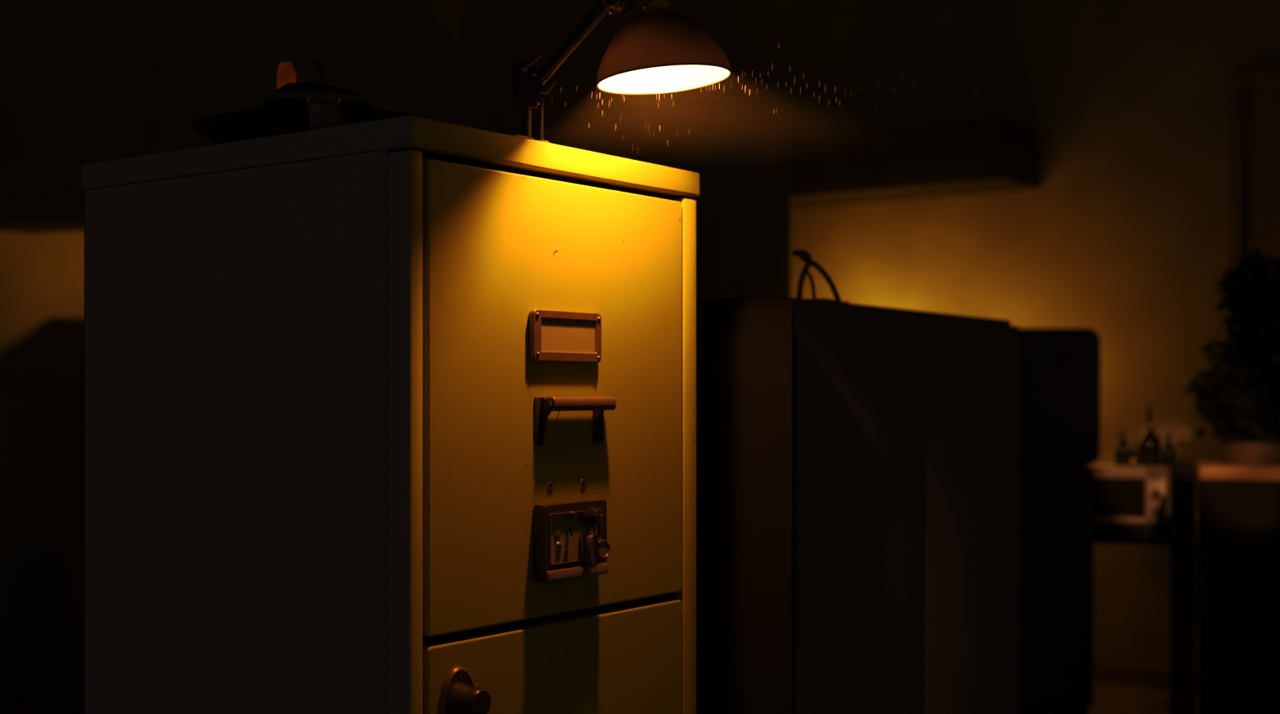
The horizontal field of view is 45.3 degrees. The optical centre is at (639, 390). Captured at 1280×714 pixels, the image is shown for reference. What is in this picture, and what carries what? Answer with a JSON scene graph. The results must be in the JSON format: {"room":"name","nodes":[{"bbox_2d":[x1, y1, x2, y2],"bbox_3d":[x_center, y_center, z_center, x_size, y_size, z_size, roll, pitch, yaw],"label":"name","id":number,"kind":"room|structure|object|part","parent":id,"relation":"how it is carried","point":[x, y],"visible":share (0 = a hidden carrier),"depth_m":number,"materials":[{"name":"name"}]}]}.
{"room":"back office","nodes":[
{"label":"back office","id":0,"kind":"room"},
{"bbox_2d":[0,0,492,695],"bbox_3d":[-2.853,-0.695,4.918,0.100,3.600,6.940,0,0,37],"label":"wall","id":1,"kind":"structure","parent":0,"point":[42,275],"depth_m":5.70,"materials":[{"name":"paint"}]},
{"bbox_2d":[0,681,1198,713],"bbox_3d":[0.144,1.130,2.747,7.500,0.050,7.040,0,0,37],"label":"floor","id":2,"kind":"structure","parent":0,"point":[68,699],"depth_m":5.48,"materials":[{"name":"plastic"}]},
{"bbox_2d":[81,115,699,713],"bbox_3d":[-0.256,0.430,1.678,0.532,1.350,0.454,0,0,37],"label":"filing cabinet","id":3,"kind":"object","parent":2,"relation":"on","point":[338,459],"visible":0.94,"depth_m":1.50,"materials":[{"name":"grey metal"}]},
{"bbox_3d":[-0.280,0.444,1.697,0.465,1.322,0.448,0,0,37],"label":"panel","id":4,"kind":"part","parent":3,"relation":"part of","materials":[{"name":"beige paint"}]},
{"bbox_2d":[276,59,324,89],"bbox_3d":[-0.410,-0.321,1.859,0.055,0.152,0.056,0,0,-6],"label":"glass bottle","id":5,"kind":"object","parent":3,"relation":"on","point":[289,71],"visible":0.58,"depth_m":1.83,"materials":[{"name":"brown glass"}]},
{"bbox_2d":[191,82,439,144],"bbox_3d":[-0.350,-0.291,1.685,0.265,0.092,0.255,0,0,37],"label":"felt hat","id":6,"kind":"object","parent":3,"relation":"on","point":[282,112],"visible":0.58,"depth_m":1.61,"materials":[{"name":"brown fabric"}]},
{"bbox_2d":[304,95,342,130],"bbox_3d":[-0.309,-0.266,1.500,0.037,0.041,0.037,0,0,37],"label":"drinking glass","id":7,"kind":"object","parent":3,"relation":"on","point":[322,111],"visible":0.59,"depth_m":1.49,"materials":[{"name":"clear glass"}]},
{"bbox_3d":[-0.268,-0.231,1.688,0.501,0.028,0.454,0,0,37],"label":"lid","id":8,"kind":"part","parent":3,"relation":"part of","materials":[{"name":"paint"}]},
{"bbox_3d":[-0.167,0.288,1.405,0.006,0.070,0.043,0,0,37],"label":"knob plate","id":9,"kind":"part","parent":3,"relation":"part of","materials":[{"name":"brown metal"}]},
{"bbox_3d":[-0.155,0.283,1.394,0.030,0.033,0.033,0,0,37],"label":"knob","id":10,"kind":"part","parent":3,"relation":"part of","materials":[{"name":"brown metal"}]},
{"bbox_3d":[-0.082,0.445,1.549,0.030,1.320,0.448,0,0,37],"label":"frame","id":11,"kind":"part","parent":3,"relation":"part of","materials":[{"name":"paint"}]},
{"bbox_3d":[-0.090,0.444,1.550,0.016,1.322,0.408,0,0,37],"label":"panel","id":12,"kind":"part","parent":3,"relation":"part of","materials":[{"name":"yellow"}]},
{"bbox_3d":[-0.080,0.445,1.543,0.020,0.428,0.398,0,0,37],"label":"drawer","id":13,"kind":"part","parent":3,"relation":"part of","materials":[{"name":"paint"}]},
{"bbox_3d":[-0.080,0.006,1.543,0.020,0.432,0.398,0,0,37],"label":"drawer","id":14,"kind":"part","parent":3,"relation":"part of","materials":[{"name":"paint"}]},
{"bbox_3d":[-0.066,0.144,1.526,0.003,0.052,0.093,0,0,37],"label":"lock plate","id":15,"kind":"part","parent":3,"relation":"part of","materials":[{"name":"brown"}]},
{"bbox_3d":[-0.064,0.145,1.523,0.002,0.050,0.080,0,0,37],"label":"trim","id":16,"kind":"part","parent":3,"relation":"part of","materials":[{"name":"gold metal"}]},
{"bbox_2d":[568,507,610,567],"bbox_3d":[-0.048,0.146,1.527,0.019,0.060,0.055,0,0,37],"label":"bunch","id":17,"kind":"object","parent":3,"relation":"hanging from","point":[595,549],"visible":1,"depth_m":1.52,"materials":[{"name":"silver metal"}]},
{"bbox_2d":[510,0,731,142],"bbox_3d":[-0.024,-0.335,1.538,0.240,0.180,0.134,0,0,26],"label":"desk lamp","id":18,"kind":"object","parent":3,"relation":"on","point":[661,50],"visible":0.86,"depth_m":1.50,"materials":[{"name":"brown metal"}]},
{"bbox_3d":[-0.114,-0.274,1.558,0.010,0.050,0.010,0,0,37],"label":"post","id":19,"kind":"part","parent":18,"relation":"part of","materials":[{"name":"grey metal"}]},
{"bbox_3d":[-0.108,-0.328,1.533,0.021,0.019,0.005,0,0,-1],"label":"clamp lever","id":20,"kind":"part","parent":18,"relation":"part of","materials":[{"name":"black metal"}]},
{"bbox_3d":[-0.101,-0.274,1.558,0.006,0.050,0.006,0,0,37],"label":"post","id":21,"kind":"part","parent":18,"relation":"part of","materials":[{"name":"grey metal"}]},
{"bbox_3d":[-0.092,-0.305,1.538,0.018,0.016,0.010,0,0,0],"label":"clamp lever","id":22,"kind":"part","parent":18,"relation":"part of","materials":[{"name":"brown metal"}]},
{"bbox_3d":[-0.066,-0.351,1.530,0.091,0.090,0.013,0,0,21],"label":"arm","id":23,"kind":"part","parent":18,"relation":"part of","materials":[{"name":"grey metal"}]},
{"bbox_3d":[-0.061,-0.349,1.525,0.079,0.074,0.007,0,0,24],"label":"arm rod","id":24,"kind":"part","parent":18,"relation":"part of","materials":[{"name":"brown metal"}]},
{"bbox_2d":[635,0,679,17],"bbox_3d":[0.018,-0.396,1.515,0.046,0.057,0.046,0,0,37],"label":"socket","id":25,"kind":"object","parent":18,"relation":"attached to","point":[651,8],"depth_m":1.49,"materials":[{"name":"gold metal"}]},
{"bbox_3d":[0.024,-0.338,1.515,0.133,0.073,0.134,0,0,37],"label":"lamp shade","id":26,"kind":"part","parent":18,"relation":"part of","materials":[{"name":"brown metal"}]},
{"bbox_2d":[696,299,794,713],"bbox_3d":[0.103,0.493,2.050,0.191,1.223,0.200,0,0,0],"label":"cabinet","id":27,"kind":"object","parent":2,"relation":"on","point":[745,348],"visible":0.55,"depth_m":1.95,"materials":[{"name":"grey"}]},
{"bbox_2d":[715,296,1018,713],"bbox_3d":[0.306,0.483,2.703,0.420,1.243,0.971,0,0,32],"label":"storage cabinet","id":28,"kind":"object","parent":2,"relation":"on","point":[906,422],"visible":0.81,"depth_m":2.50,"materials":[{"name":"brown paint"}]},
{"bbox_2d":[792,248,840,301],"bbox_3d":[0.272,-0.178,2.364,0.075,0.082,0.021,0,0,-5],"label":"cable","id":29,"kind":"object","parent":28,"relation":"on","point":[803,255],"visible":0.98,"depth_m":2.36,"materials":[{"name":"brown plastic"}]},
{"bbox_3d":[0.265,-0.163,2.370,0.017,0.048,0.006,0,0,0],"label":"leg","id":30,"kind":"part","parent":29,"relation":"part of","materials":[{"name":"brown plastic"}]},
{"bbox_2d":[808,298,849,303],"bbox_3d":[0.250,-0.137,2.380,0.120,0.004,0.135,0,0,27],"label":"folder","id":31,"kind":"object","parent":28,"relation":"on","point":[822,300],"visible":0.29,"depth_m":2.32,"materials":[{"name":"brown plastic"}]},
{"bbox_3d":[0.344,0.475,2.390,0.020,1.200,0.478,0,0,32],"label":"door","id":32,"kind":"part","parent":28,"relation":"part of","materials":[{"name":"brown paint"}]},
{"bbox_3d":[0.605,0.474,2.800,0.020,1.200,0.478,0,0,32],"label":"door","id":33,"kind":"part","parent":28,"relation":"part of","materials":[{"name":"brown paint"}]},
{"bbox_2d":[1018,466,1093,713],"bbox_3d":[1.220,0.676,5.050,0.479,0.859,0.300,0,0,0],"label":"refrigerator","id":34,"kind":"object","parent":2,"relation":"on","point":[1056,503],"visible":0.5,"depth_m":4.90,"materials":[{"name":"black"}]},
{"bbox_2d":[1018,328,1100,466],"bbox_3d":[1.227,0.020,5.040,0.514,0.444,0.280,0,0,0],"label":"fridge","id":35,"kind":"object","parent":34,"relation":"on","point":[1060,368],"visible":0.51,"depth_m":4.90,"materials":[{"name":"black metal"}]},
{"bbox_2d":[1169,461,1195,713],"bbox_3d":[1.664,0.664,4.699,0.071,0.882,0.340,0,0,19],"label":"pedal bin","id":36,"kind":"object","parent":2,"relation":"on","point":[1182,475],"visible":1,"depth_m":4.54,"materials":[{"name":"black paint"}]},
{"bbox_2d":[1198,461,1279,713],"bbox_3d":[2.040,0.625,4.633,0.660,0.799,0.424,0,0,20],"label":"base cabinet","id":37,"kind":"object","parent":2,"relation":"on","point":[1239,504],"depth_m":4.53,"materials":[{"name":"laminate"}]},
{"bbox_2d":[1182,245,1279,464],"bbox_3d":[1.941,-0.115,4.800,0.456,0.681,0.288,0,0,3],"label":"potted plant","id":38,"kind":"object","parent":37,"relation":"on","point":[1242,357],"visible":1,"depth_m":4.75,"materials":[{"name":"green plant"}]},
{"bbox_3d":[1.902,0.192,4.760,0.206,0.066,0.206,0,0,37],"label":"pot","id":39,"kind":"part","parent":38,"relation":"part of","materials":[{"name":"ceramic"}]},
{"bbox_3d":[1.760,0.845,4.522,0.118,0.008,0.024,0,0,20],"label":"handle","id":40,"kind":"part","parent":37,"relation":"part of","materials":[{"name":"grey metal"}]},
{"bbox_2d":[1198,461,1279,481],"bbox_3d":[2.041,0.246,4.634,0.660,0.040,0.420,0,0,20],"label":"countertop","id":41,"kind":"structure","parent":37,"relation":"on","point":[1207,470],"depth_m":4.52,"materials":[{"name":"laminate"}]},
{"bbox_3d":[1.972,0.640,4.468,0.207,0.729,0.020,0,0,20],"label":"door","id":42,"kind":"part","parent":37,"relation":"part of","materials":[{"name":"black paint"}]},
{"bbox_2d":[492,0,1279,674],"bbox_3d":[2.218,-0.695,5.529,7.500,3.600,0.100,0,0,37],"label":"wall","id":43,"kind":"structure","parent":0,"point":[1122,237],"depth_m":5.94,"materials":[{"name":"paint"}]},
{"bbox_2d":[386,96,790,299],"bbox_3d":[-0.359,0.127,5.074,1.714,1.956,0.470,0,0,37],"label":"upper cabinet","id":44,"kind":"object","parent":43,"relation":"attached to","point":[743,203],"visible":0.16,"depth_m":4.54,"materials":[{"name":"paint"}]},
{"bbox_3d":[-0.305,0.097,4.792,0.418,1.856,0.016,0,0,37],"label":"door","id":45,"kind":"part","parent":44,"relation":"part of","materials":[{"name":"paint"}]},
{"bbox_3d":[0.040,0.097,4.535,0.418,1.856,0.016,0,0,37],"label":"door","id":46,"kind":"part","parent":44,"relation":"part of","materials":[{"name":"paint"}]},
{"bbox_2d":[790,117,1039,208],"bbox_3d":[0.543,-0.900,6.494,2.262,0.225,0.349,0,0,37],"label":"upper cabinet","id":47,"kind":"object","parent":43,"relation":"attached to","point":[995,154],"visible":0.41,"depth_m":5.93,"materials":[{"name":"black paint"}]},
{"bbox_3d":[0.670,-0.900,6.191,0.560,0.225,0.016,0,0,37],"label":"door","id":48,"kind":"part","parent":47,"relation":"part of","materials":[{"name":"black paint"}]},
{"bbox_3d":[1.124,-0.900,5.853,0.560,0.225,0.016,0,0,37],"label":"door","id":49,"kind":"part","parent":47,"relation":"part of","materials":[{"name":"black paint"}]},
{"bbox_2d":[1093,514,1169,546],"bbox_3d":[1.752,0.488,5.439,0.286,0.071,0.491,0,0,20],"label":"wall shelf","id":50,"kind":"object","parent":43,"relation":"attached to","point":[1104,533],"visible":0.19,"depth_m":5.21,"materials":[{"name":"black paint"}]},
{"bbox_2d":[1085,463,1167,524],"bbox_3d":[1.691,0.356,5.329,0.266,0.191,0.278,0,0,20],"label":"microwave","id":51,"kind":"object","parent":50,"relation":"on","point":[1138,495],"visible":0.75,"depth_m":5.21,"materials":[{"name":"beige metal"}]},
{"bbox_3d":[1.628,0.364,5.231,0.194,0.139,0.007,0,0,20],"label":"window panel","id":52,"kind":"part","parent":51,"relation":"part of","materials":[{"name":"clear glass"}]},
{"bbox_2d":[1114,432,1129,466],"bbox_3d":[1.686,0.203,5.360,0.052,0.115,0.052,0,0,37],"label":"bottle","id":53,"kind":"object","parent":51,"relation":"on","point":[1122,452],"visible":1,"depth_m":5.34,"materials":[{"name":"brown glass"}]},
{"bbox_2d":[1129,440,1137,465],"bbox_3d":[1.726,0.217,5.360,0.023,0.087,0.023,0,0,37],"label":"bottle","id":54,"kind":"object","parent":51,"relation":"on","point":[1133,448],"visible":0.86,"depth_m":5.35,"materials":[{"name":"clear glass"}]},
{"bbox_2d":[1130,457,1136,467],"bbox_3d":[1.681,0.244,5.220,0.018,0.032,0.018,0,0,37],"label":"jar","id":55,"kind":"object","parent":51,"relation":"on","point":[1133,462],"visible":1,"depth_m":5.21,"materials":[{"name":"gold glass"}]},
{"bbox_2d":[1137,404,1161,466],"bbox_3d":[1.782,0.154,5.360,0.080,0.212,0.080,0,0,37],"label":"bottle","id":56,"kind":"object","parent":51,"relation":"on","point":[1148,446],"visible":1,"depth_m":5.33,"materials":[{"name":"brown glass"}]},
{"bbox_3d":[1.744,0.410,5.172,0.030,0.030,0.018,0,0,20],"label":"knob","id":57,"kind":"part","parent":51,"relation":"part of","materials":[{"name":"brown plastic"}]},
{"bbox_3d":[1.744,0.348,5.172,0.030,0.030,0.018,0,0,20],"label":"knob","id":58,"kind":"part","parent":51,"relation":"part of","materials":[{"name":"brown plastic"}]},
{"bbox_2d":[1161,433,1175,466],"bbox_3d":[1.829,0.204,5.300,0.045,0.114,0.045,0,0,37],"label":"bottle","id":59,"kind":"object","parent":51,"relation":"on","point":[1168,455],"visible":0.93,"depth_m":5.29,"materials":[{"name":"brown glass"}]},
{"bbox_2d":[1093,662,1198,693],"bbox_3d":[1.041,1.070,6.335,4.450,0.070,0.015,0,0,37],"label":"baseboard","id":60,"kind":"structure","parent":43,"relation":"attached to","point":[1157,679],"depth_m":5.73,"materials":[{"name":"paint"}]},
{"bbox_2d":[1227,66,1279,441],"bbox_3d":[2.507,-0.020,5.202,1.000,2.250,0.079,0,0,37],"label":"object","id":61,"kind":"structure","parent":43,"relation":"in","point":[1253,95],"depth_m":5.46,"materials":[{"name":"paint"}]},
{"bbox_3d":[2.522,0.000,5.222,0.900,2.190,0.024,0,0,37],"label":"panel","id":62,"kind":"part","parent":61,"relation":"part of","materials":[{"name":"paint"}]}
]}

